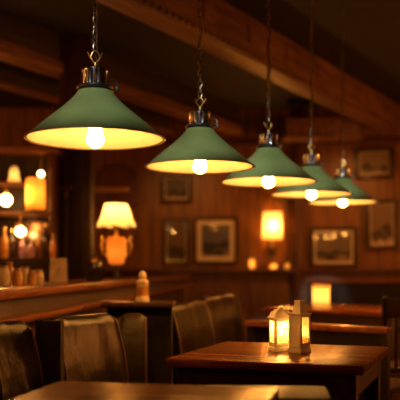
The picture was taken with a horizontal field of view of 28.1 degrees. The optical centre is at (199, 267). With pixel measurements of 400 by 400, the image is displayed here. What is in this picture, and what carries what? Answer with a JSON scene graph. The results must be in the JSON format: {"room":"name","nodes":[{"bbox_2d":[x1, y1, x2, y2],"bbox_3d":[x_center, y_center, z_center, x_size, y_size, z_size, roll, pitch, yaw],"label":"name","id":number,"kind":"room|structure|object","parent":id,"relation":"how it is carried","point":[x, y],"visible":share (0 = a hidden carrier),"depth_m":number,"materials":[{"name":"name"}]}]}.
{"room":"pub interior","nodes":[
{"label":"pub interior","id":0,"kind":"room"},
{"bbox_2d":[0,108,289,268],"bbox_3d":[-0.857,-0.520,10.660,4.285,3.200,0.120,0,0,0],"label":"wall","id":1,"kind":"structure","parent":0,"point":[210,197],"depth_m":10.60,"materials":[{"name":"brown wood"}]},
{"bbox_2d":[0,61,172,133],"bbox_3d":[-1.703,-1.940,8.175,0.141,0.360,5.317,0,0,29],"label":"ceiling beam","id":2,"kind":"structure","parent":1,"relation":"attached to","point":[13,78],"depth_m":8.23,"materials":[{"name":"brown wood"}]},
{"bbox_2d":[95,164,138,206],"bbox_3d":[-1.116,-1.090,10.534,0.612,0.568,0.130,0,0,0],"label":"panel","id":3,"kind":"object","parent":1,"relation":"attached to","point":[114,183],"visible":0.83,"depth_m":10.56,"materials":[{"name":"brown wood"}]},
{"bbox_2d":[0,10,241,134],"bbox_3d":[-1.278,-1.940,7.365,0.201,0.360,7.223,0,0,29],"label":"ceiling beam","id":4,"kind":"structure","parent":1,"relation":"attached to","point":[25,44],"depth_m":8.13,"materials":[{"name":"brown wood"}]},
{"bbox_2d":[163,218,189,264],"bbox_3d":[-0.314,-0.350,10.544,0.350,0.621,0.034,0,2,-4],"label":"framed picture","id":5,"kind":"object","parent":1,"relation":"attached to","point":[176,231],"visible":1,"depth_m":10.54,"materials":[{"name":"brown wood"}]},
{"bbox_2d":[167,222,184,259],"bbox_3d":[-0.314,-0.354,10.546,0.239,0.510,0.006,0,1,-4],"label":"print","id":6,"kind":"object","parent":5,"relation":"attached to","point":[175,230],"depth_m":10.54},
{"bbox_2d":[161,174,191,202],"bbox_3d":[-0.310,-1.050,10.541,0.409,0.383,0.066,0,0,-2],"label":"framed picture","id":7,"kind":"object","parent":1,"relation":"attached to","point":[175,188],"visible":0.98,"depth_m":10.54,"materials":[{"name":"brown wood"}]},
{"bbox_2d":[166,178,186,197],"bbox_3d":[-0.310,-1.054,10.543,0.286,0.260,0.006,0,5,-2],"label":"print","id":8,"kind":"object","parent":7,"relation":"attached to","point":[175,187],"depth_m":10.54},
{"bbox_2d":[103,273,289,341],"bbox_3d":[-0.067,0.560,10.568,2.665,1.040,0.065,0,0,0],"label":"wainscoting","id":9,"kind":"structure","parent":1,"relation":"attached to","point":[254,291],"depth_m":10.56,"materials":[{"name":"brown wood"}]},
{"bbox_2d":[103,269,294,272],"bbox_3d":[-0.077,0.040,10.510,2.625,0.060,0.180,0,0,0],"label":"trim","id":10,"kind":"structure","parent":1,"relation":"attached to","point":[104,270],"depth_m":10.42,"materials":[{"name":"brown wood"}]},
{"bbox_2d":[249,259,254,268],"bbox_3d":[0.682,-0.052,10.500,0.072,0.125,0.072,0,0,0],"label":"light","id":11,"kind":"object","parent":10,"relation":"on","point":[251,261],"visible":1,"depth_m":10.47,"materials":[{"name":"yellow glass"}]},
{"bbox_2d":[270,264,276,268],"bbox_3d":[0.965,-0.021,10.500,0.084,0.062,0.084,0,0,0],"label":"light","id":12,"kind":"object","parent":10,"relation":"on","point":[272,266],"visible":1,"depth_m":10.47,"materials":[{"name":"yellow glass"}]},
{"bbox_2d":[193,217,237,263],"bbox_3d":[0.208,-0.360,10.540,0.588,0.626,0.082,0,0,0],"label":"framed picture","id":13,"kind":"object","parent":1,"relation":"attached to","point":[215,239],"visible":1,"depth_m":10.54,"materials":[{"name":"brown wood"}]},
{"bbox_2d":[202,225,229,255],"bbox_3d":[0.208,-0.364,10.542,0.374,0.414,0.006,0,4,0],"label":"print","id":14,"kind":"object","parent":13,"relation":"attached to","point":[215,238],"depth_m":10.54},
{"bbox_2d":[158,139,289,145],"bbox_3d":[-0.057,-1.656,10.570,2.585,0.090,0.060,0,0,0],"label":"trim","id":15,"kind":"structure","parent":1,"relation":"attached to","point":[232,142],"depth_m":10.54,"materials":[{"name":"brown wood"}]},
{"bbox_2d":[262,212,282,255],"bbox_3d":[0.948,-0.442,10.483,0.254,0.580,0.216,0,0,0],"label":"wall sconce","id":16,"kind":"object","parent":1,"relation":"attached to","point":[272,221],"visible":1,"depth_m":10.38,"materials":[{"name":"gold metal"}]},
{"bbox_2d":[260,150,285,262],"bbox_3d":[0.967,-0.810,10.586,0.340,1.500,0.028,0,0,0],"label":"trim","id":17,"kind":"structure","parent":1,"relation":"attached to","point":[268,203],"depth_m":10.57,"materials":[{"name":"brown wood"}]},
{"bbox_2d":[0,0,399,107],"bbox_3d":[0.600,-2.170,4.100,7.600,0.100,13.400,0,0,0],"label":"ceiling","id":18,"kind":"structure","parent":0,"point":[371,30],"depth_m":7.52,"materials":[{"name":"brown wood"}]},
{"bbox_2d":[23,0,165,149],"bbox_3d":[-0.376,-1.275,2.874,0.506,1.689,0.506,0,0,-8],"label":"pendant lamp","id":19,"kind":"object","parent":18,"relation":"hanging from","point":[94,118],"visible":1,"depth_m":2.83,"materials":[{"name":"green metal"}]},
{"bbox_2d":[145,0,254,173],"bbox_3d":[0.000,-1.276,3.663,0.506,1.689,0.506,0,0,24],"label":"pendant lamp","id":20,"kind":"object","parent":18,"relation":"hanging from","point":[199,150],"visible":1,"depth_m":3.61,"materials":[{"name":"green metal"}]},
{"bbox_2d":[220,0,316,187],"bbox_3d":[0.360,-1.270,4.202,0.506,1.699,0.506,0,0,-22],"label":"pendant lamp","id":21,"kind":"object","parent":18,"relation":"hanging from","point":[273,168],"visible":0.98,"depth_m":4.15,"materials":[{"name":"green metal"}]},
{"bbox_2d":[271,0,351,198],"bbox_3d":[0.704,-1.276,5.051,0.506,1.687,0.506,0,0,1],"label":"pendant lamp","id":22,"kind":"object","parent":18,"relation":"hanging from","point":[325,186],"visible":0.96,"depth_m":5.01,"materials":[{"name":"green metal"}]},
{"bbox_2d":[308,0,376,206],"bbox_3d":[1.054,-1.287,5.917,0.506,1.666,0.506,0,0,18],"label":"pendant lamp","id":23,"kind":"object","parent":18,"relation":"hanging from","point":[358,197],"visible":0.91,"depth_m":5.89,"materials":[{"name":"green metal"}]},
{"bbox_2d":[300,107,399,269],"bbox_3d":[2.752,-0.520,10.415,2.955,3.200,0.121,0,0,10],"label":"wall","id":24,"kind":"structure","parent":0,"point":[311,215],"depth_m":10.49,"materials":[{"name":"brown wood"}]},
{"bbox_2d":[97,0,399,132],"bbox_3d":[0.406,-1.940,6.892,0.242,0.360,8.491,0,0,31],"label":"ceiling beam","id":25,"kind":"structure","parent":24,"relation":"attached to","point":[229,34],"depth_m":6.94,"materials":[{"name":"brown wood"}]},
{"bbox_2d":[290,107,299,305],"bbox_3d":[1.255,-0.520,10.537,0.130,3.200,0.125,0,0,0],"label":"trim","id":26,"kind":"structure","parent":24,"relation":"attached to","point":[294,111],"depth_m":10.50,"materials":[{"name":"brown wood"}]},
{"bbox_2d":[282,118,362,141],"bbox_3d":[1.559,-1.765,10.230,0.997,0.258,0.340,0,0,0],"label":"trim","id":27,"kind":"structure","parent":24,"relation":"attached to","point":[295,129],"depth_m":10.08,"materials":[{"name":"brown wood"}]},
{"bbox_2d":[310,226,357,267],"bbox_3d":[1.749,-0.272,10.479,0.621,0.544,0.035,0,1,10],"label":"framed picture","id":28,"kind":"object","parent":24,"relation":"attached to","point":[330,246],"visible":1,"depth_m":10.47,"materials":[{"name":"brown wood"}]},
{"bbox_2d":[316,233,350,260],"bbox_3d":[1.749,-0.276,10.480,0.451,0.374,0.006,0,1,10],"label":"print","id":29,"kind":"object","parent":28,"relation":"attached to","point":[329,246],"depth_m":10.48},
{"bbox_2d":[300,273,399,351],"bbox_3d":[2.698,0.560,10.331,2.835,1.040,0.067,0,0,10],"label":"trim","id":30,"kind":"structure","parent":24,"relation":"attached to","point":[304,277],"depth_m":10.47,"materials":[{"name":"brown wood"}]},
{"bbox_2d":[300,269,399,272],"bbox_3d":[2.733,0.040,10.297,2.855,0.060,0.120,0,0,10],"label":"trim","id":31,"kind":"structure","parent":24,"relation":"attached to","point":[301,270],"depth_m":10.37,"materials":[{"name":"brown wood"}]},
{"bbox_2d":[301,136,399,145],"bbox_3d":[2.738,-1.656,10.326,2.855,0.090,0.060,0,0,10],"label":"trim","id":32,"kind":"structure","parent":24,"relation":"attached to","point":[396,139],"depth_m":10.39,"materials":[{"name":"brown wood"}]},
{"bbox_2d":[354,146,393,178],"bbox_3d":[2.264,-1.365,10.401,0.502,0.416,0.034,0,0,9],"label":"framed picture","id":33,"kind":"object","parent":24,"relation":"attached to","point":[369,162],"visible":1,"depth_m":10.40,"materials":[{"name":"brown wood"}]},
{"bbox_2d":[360,152,387,172],"bbox_3d":[2.265,-1.369,10.403,0.357,0.271,0.006,0,0,9],"label":"print","id":34,"kind":"object","parent":33,"relation":"attached to","point":[370,162],"depth_m":10.40},
{"bbox_2d":[365,198,398,249],"bbox_3d":[2.362,-0.565,10.385,0.418,0.662,0.034,-2,0,9],"label":"framed picture","id":35,"kind":"object","parent":24,"relation":"attached to","point":[381,217],"visible":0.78,"depth_m":10.38,"materials":[{"name":"brown wood"}]},
{"bbox_2d":[371,204,392,243],"bbox_3d":[2.362,-0.569,10.387,0.273,0.517,0.006,-2,0,10],"label":"print","id":36,"kind":"object","parent":35,"relation":"attached to","point":[381,214],"depth_m":10.38},
{"bbox_2d":[394,352,399,399],"bbox_3d":[0.600,1.130,4.100,7.600,0.100,13.400,0,0,0],"label":"floor","id":37,"kind":"structure","parent":0,"point":[397,374],"depth_m":7.89,"materials":[{"name":"brown wood"}]},
{"bbox_2d":[0,320,43,399],"bbox_3d":[-0.511,0.638,2.871,0.540,0.883,0.287,0,0,19],"label":"booth seat","id":38,"kind":"object","parent":37,"relation":"on","point":[21,372],"visible":0.99,"depth_m":2.93,"materials":[{"name":"leather"}]},
{"bbox_2d":[0,146,62,280],"bbox_3d":[-2.001,0.017,6.940,1.559,2.127,0.450,0,0,0],"label":"shelving unit","id":39,"kind":"object","parent":37,"relation":"on","point":[29,160],"visible":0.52,"depth_m":7.09,"materials":[{"name":"black wood"}]},
{"bbox_2d":[1,227,7,257],"bbox_3d":[-1.681,-0.220,6.880,0.064,0.270,0.064,0,0,0],"label":"bottle","id":40,"kind":"object","parent":39,"relation":"on","point":[4,240],"visible":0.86,"depth_m":6.86,"materials":[{"name":"orange glass"}]},
{"bbox_2d":[0,190,11,205],"bbox_3d":[-1.668,-0.626,6.880,0.100,0.183,0.100,0,0,0],"label":"globe light","id":41,"kind":"object","parent":39,"relation":"hanging from","point":[5,199],"visible":1,"depth_m":6.85,"materials":[{"name":"white glass"}]},
{"bbox_2d":[8,229,15,257],"bbox_3d":[-1.631,-0.210,6.920,0.068,0.250,0.068,0,0,0],"label":"bottle","id":42,"kind":"object","parent":39,"relation":"on","point":[11,241],"visible":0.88,"depth_m":6.89,"materials":[{"name":"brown glass"}]},
{"bbox_2d":[0,182,25,186],"bbox_3d":[-1.737,-0.730,7.010,0.468,0.025,0.250,0,0,0],"label":"shelf","id":43,"kind":"object","parent":39,"relation":"attached to","point":[2,184],"depth_m":6.89,"materials":[{"name":"brown wood"}]},
{"bbox_2d":[7,164,20,181],"bbox_3d":[-1.607,-0.824,6.920,0.116,0.162,0.116,0,0,0],"label":"lamp","id":44,"kind":"object","parent":39,"relation":"on","point":[14,171],"visible":0.96,"depth_m":6.88,"materials":[{"name":"glass"}]},
{"bbox_2d":[15,215,24,235],"bbox_3d":[-1.544,-0.362,6.880,0.084,0.180,0.084,0,0,0],"label":"globe light","id":45,"kind":"object","parent":39,"relation":"hanging from","point":[20,231],"visible":1,"depth_m":6.86,"materials":[{"name":"white glass"}]},
{"bbox_2d":[18,235,26,257],"bbox_3d":[-1.546,-0.185,6.970,0.072,0.200,0.072,0,0,0],"label":"bottle","id":46,"kind":"object","parent":39,"relation":"on","point":[22,246],"visible":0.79,"depth_m":6.94,"materials":[{"name":"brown glass"}]},
{"bbox_2d":[0,211,50,216],"bbox_3d":[-2.001,-0.469,7.000,1.439,0.035,0.270,0,0,0],"label":"shelf","id":47,"kind":"object","parent":39,"relation":"attached to","point":[2,213],"depth_m":6.87,"materials":[{"name":"brown wood"}]},
{"bbox_2d":[26,240,37,257],"bbox_3d":[-1.449,-0.165,6.900,0.096,0.160,0.096,0,0,0],"label":"bottle","id":48,"kind":"object","parent":39,"relation":"on","point":[31,250],"visible":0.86,"depth_m":6.86,"materials":[{"name":"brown glass"}]},
{"bbox_2d":[16,219,47,256],"bbox_3d":[-1.472,-0.266,7.128,0.339,0.342,0.012,0,0,0],"label":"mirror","id":49,"kind":"object","parent":39,"relation":"on","point":[32,227],"depth_m":7.12,"materials":[{"name":"mirror"}]},
{"bbox_2d":[26,177,44,210],"bbox_3d":[-1.419,-0.631,6.900,0.166,0.290,0.166,0,0,0],"label":"lamp","id":50,"kind":"object","parent":39,"relation":"on","point":[35,186],"visible":0.93,"depth_m":6.83,"materials":[{"name":"glass"}]},
{"bbox_2d":[36,233,41,257],"bbox_3d":[-1.394,-0.195,6.950,0.052,0.220,0.052,0,0,0],"label":"bottle","id":51,"kind":"object","parent":39,"relation":"on","point":[39,242],"visible":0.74,"depth_m":6.93,"materials":[{"name":"orange glass"}]},
{"bbox_2d":[38,169,43,176],"bbox_3d":[-1.363,-0.890,6.860,0.052,0.219,0.052,0,0,0],"label":"globe light","id":52,"kind":"object","parent":39,"relation":"hanging from","point":[40,173],"visible":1,"depth_m":6.84,"materials":[{"name":"white glass"}]},
{"bbox_2d":[42,223,50,257],"bbox_3d":[-1.324,-0.235,6.900,0.084,0.300,0.084,0,0,0],"label":"bottle","id":53,"kind":"object","parent":39,"relation":"on","point":[46,240],"visible":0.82,"depth_m":6.87,"materials":[{"name":"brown glass"}]},
{"bbox_2d":[50,233,55,257],"bbox_3d":[-1.248,-0.190,6.800,0.048,0.210,0.048,0,0,0],"label":"bottle","id":54,"kind":"object","parent":39,"relation":"on","point":[53,243],"visible":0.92,"depth_m":6.78,"materials":[{"name":"orange glass"}]},
{"bbox_2d":[59,35,94,279],"bbox_3d":[-1.135,-0.520,7.393,0.294,3.200,0.315,0,0,0],"label":"pillar","id":55,"kind":"structure","parent":37,"relation":"on","point":[76,167],"depth_m":7.25,"materials":[{"name":"brown wood"}]},
{"bbox_2d":[36,313,128,386],"bbox_3d":[-0.299,0.638,3.298,0.540,0.883,0.636,0,0,18],"label":"chair","id":56,"kind":"object","parent":37,"relation":"on","point":[86,347],"visible":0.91,"depth_m":3.26,"materials":[{"name":"leather"}]},
{"bbox_2d":[0,275,190,337],"bbox_3d":[-0.809,0.585,5.630,0.501,0.990,9.300,0,0,6],"label":"countertop","id":57,"kind":"structure","parent":37,"relation":"on","point":[28,304],"depth_m":4.61,"materials":[{"name":"red wood"}]},
{"bbox_2d":[0,265,9,284],"bbox_3d":[-1.017,0.037,4.150,0.060,0.105,0.060,0,0,0],"label":"glass jar","id":58,"kind":"object","parent":57,"relation":"on","point":[4,271],"visible":0.98,"depth_m":4.13,"materials":[{"name":"glass"}]},
{"bbox_2d":[6,262,13,283],"bbox_3d":[-1.083,0.028,4.550,0.052,0.125,0.052,0,0,0],"label":"glass jar","id":59,"kind":"object","parent":57,"relation":"on","point":[10,264],"visible":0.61,"depth_m":4.53,"materials":[{"name":"glass"}]},
{"bbox_2d":[12,268,22,284],"bbox_3d":[-0.958,0.045,4.200,0.056,0.090,0.056,0,0,0],"label":"glass jar","id":60,"kind":"object","parent":57,"relation":"on","point":[17,275],"visible":0.91,"depth_m":4.18,"materials":[{"name":"brown glass"}]},
{"bbox_2d":[21,266,28,284],"bbox_3d":[-0.952,0.040,4.350,0.060,0.100,0.060,0,0,0],"label":"glass jar","id":61,"kind":"object","parent":57,"relation":"on","point":[25,269],"visible":0.59,"depth_m":4.33,"materials":[{"name":"glass"}]},
{"bbox_2d":[27,270,36,284],"bbox_3d":[-0.892,0.050,4.250,0.052,0.080,0.052,0,0,0],"label":"glass jar","id":62,"kind":"object","parent":57,"relation":"on","point":[31,276],"visible":0.98,"depth_m":4.23,"materials":[{"name":"brown glass"}]},
{"bbox_2d":[34,269,43,283],"bbox_3d":[-0.888,0.049,4.400,0.060,0.083,0.060,0,0,0],"label":"glass jar","id":63,"kind":"object","parent":57,"relation":"on","point":[40,275],"visible":0.79,"depth_m":4.38,"materials":[{"name":"glass"}]},
{"bbox_2d":[49,258,67,281],"bbox_3d":[-0.884,0.014,5.000,0.104,0.152,0.044,0,0,6],"label":"menu card","id":64,"kind":"object","parent":57,"relation":"on","point":[58,266],"visible":0.92,"depth_m":4.99,"materials":[{"name":"paper"}]},
{"bbox_2d":[86,255,102,281],"bbox_3d":[-0.706,0.002,5.350,0.112,0.177,0.090,0,0,-8],"label":"decanter","id":65,"kind":"object","parent":57,"relation":"on","point":[94,269],"visible":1,"depth_m":5.31,"materials":[{"name":"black glass"}]},
{"bbox_2d":[96,203,136,279],"bbox_3d":[-0.652,-0.205,6.250,0.307,0.591,0.307,0,0,0],"label":"table lamp","id":66,"kind":"object","parent":57,"relation":"on","point":[114,215],"visible":1,"depth_m":6.19,"materials":[{"name":"metal"}]},
{"bbox_2d":[118,313,147,383],"bbox_3d":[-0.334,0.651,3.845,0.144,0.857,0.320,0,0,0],"label":"booth seat","id":67,"kind":"object","parent":37,"relation":"on","point":[133,326],"visible":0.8,"depth_m":3.90,"materials":[{"name":"brown leather"}]},
{"bbox_2d":[100,301,176,383],"bbox_3d":[-0.315,0.627,4.140,0.370,0.906,0.240,0,0,3],"label":"wall","id":68,"kind":"structure","parent":37,"relation":"on","point":[159,314],"depth_m":4.10,"materials":[{"name":"black wood"}]},
{"bbox_2d":[135,271,149,301],"bbox_3d":[-0.296,0.094,4.120,0.076,0.160,0.076,0,0,0],"label":"shaker bottle","id":69,"kind":"object","parent":68,"relation":"on","point":[142,289],"visible":0.99,"depth_m":4.09,"materials":[{"name":"ceramic"}]},
{"bbox_2d":[10,381,278,399],"bbox_3d":[-0.148,0.700,1.950,0.625,0.760,0.530,0,0,12],"label":"dining table","id":70,"kind":"object","parent":37,"relation":"on","point":[61,390],"visible":1,"depth_m":2.06,"materials":[{"name":"brown wood"}]},
{"bbox_2d":[173,300,214,384],"bbox_3d":[0.032,0.638,4.616,0.340,0.883,0.745,0,0,15],"label":"booth seat","id":71,"kind":"object","parent":37,"relation":"on","point":[193,330],"visible":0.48,"depth_m":4.54,"materials":[{"name":"leather"}]},
{"bbox_2d":[199,294,245,344],"bbox_3d":[0.348,0.638,5.723,0.540,0.883,0.986,0,0,15],"label":"booth seat","id":72,"kind":"object","parent":37,"relation":"on","point":[225,311],"visible":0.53,"depth_m":5.76,"materials":[{"name":"leather"}]},
{"bbox_2d":[206,385,331,399],"bbox_3d":[0.191,0.719,2.331,0.365,0.722,0.240,0,0,4],"label":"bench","id":73,"kind":"object","parent":37,"relation":"on","point":[286,392],"visible":0.5,"depth_m":2.32,"materials":[{"name":"brown wood"}]},
{"bbox_2d":[166,341,388,399],"bbox_3d":[0.324,0.700,3.054,0.700,0.760,0.690,0,0,20],"label":"dining table","id":74,"kind":"object","parent":37,"relation":"on","point":[345,371],"visible":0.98,"depth_m":2.80,"materials":[{"name":"brown wood"}]},
{"bbox_2d":[268,306,290,351],"bbox_3d":[0.314,0.234,3.100,0.084,0.172,0.084,0,0,-12],"label":"lantern","id":75,"kind":"object","parent":74,"relation":"on","point":[280,314],"visible":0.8,"depth_m":3.07,"materials":[{"name":"white paint"}]},
{"bbox_2d":[277,329,284,342],"bbox_3d":[0.314,0.261,3.100,0.034,0.063,0.034,0,0,0],"label":"pillar candle","id":76,"kind":"object","parent":75,"relation":"in","point":[280,337],"visible":0.86,"depth_m":3.09,"materials":[{"name":"wax"}]},
{"bbox_2d":[287,300,311,353],"bbox_3d":[0.376,0.221,3.020,0.066,0.198,0.066,0,0,-44],"label":"lantern","id":77,"kind":"object","parent":74,"relation":"on","point":[299,311],"visible":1,"depth_m":3.00,"materials":[{"name":"white paint"}]},
{"bbox_2d":[245,320,399,399],"bbox_3d":[0.754,0.694,4.589,0.896,0.772,0.458,0,0,39],"label":"wooden bench","id":78,"kind":"object","parent":37,"relation":"on","point":[257,330],"visible":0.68,"depth_m":4.31,"materials":[{"name":"black wood"}]},
{"bbox_2d":[262,303,399,399],"bbox_3d":[1.283,0.700,6.473,1.190,0.760,1.020,0,0,43],"label":"dining table","id":79,"kind":"object","parent":37,"relation":"on","point":[347,314],"visible":0.35,"depth_m":6.04,"materials":[{"name":"brown wood"}]},
{"bbox_2d":[311,284,330,304],"bbox_3d":[1.051,0.230,6.950,0.166,0.176,0.166,0,0,0],"label":"candle jar","id":80,"kind":"object","parent":79,"relation":"on","point":[320,292],"visible":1,"depth_m":6.89,"materials":[{"name":"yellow glass"}]},
{"bbox_2d":[308,280,399,304],"bbox_3d":[2.587,0.616,10.046,2.450,0.928,0.458,0,0,9],"label":"wall settle","id":81,"kind":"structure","parent":37,"relation":"on","point":[366,292],"depth_m":10.32,"materials":[{"name":"black wood"}]},
{"bbox_2d":[381,297,399,371],"bbox_3d":[1.355,0.629,5.120,0.420,0.904,0.462,0,0,10],"label":"wooden chair","id":82,"kind":"object","parent":37,"relation":"on","point":[390,306],"visible":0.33,"depth_m":4.94,"materials":[{"name":"brown wood"}]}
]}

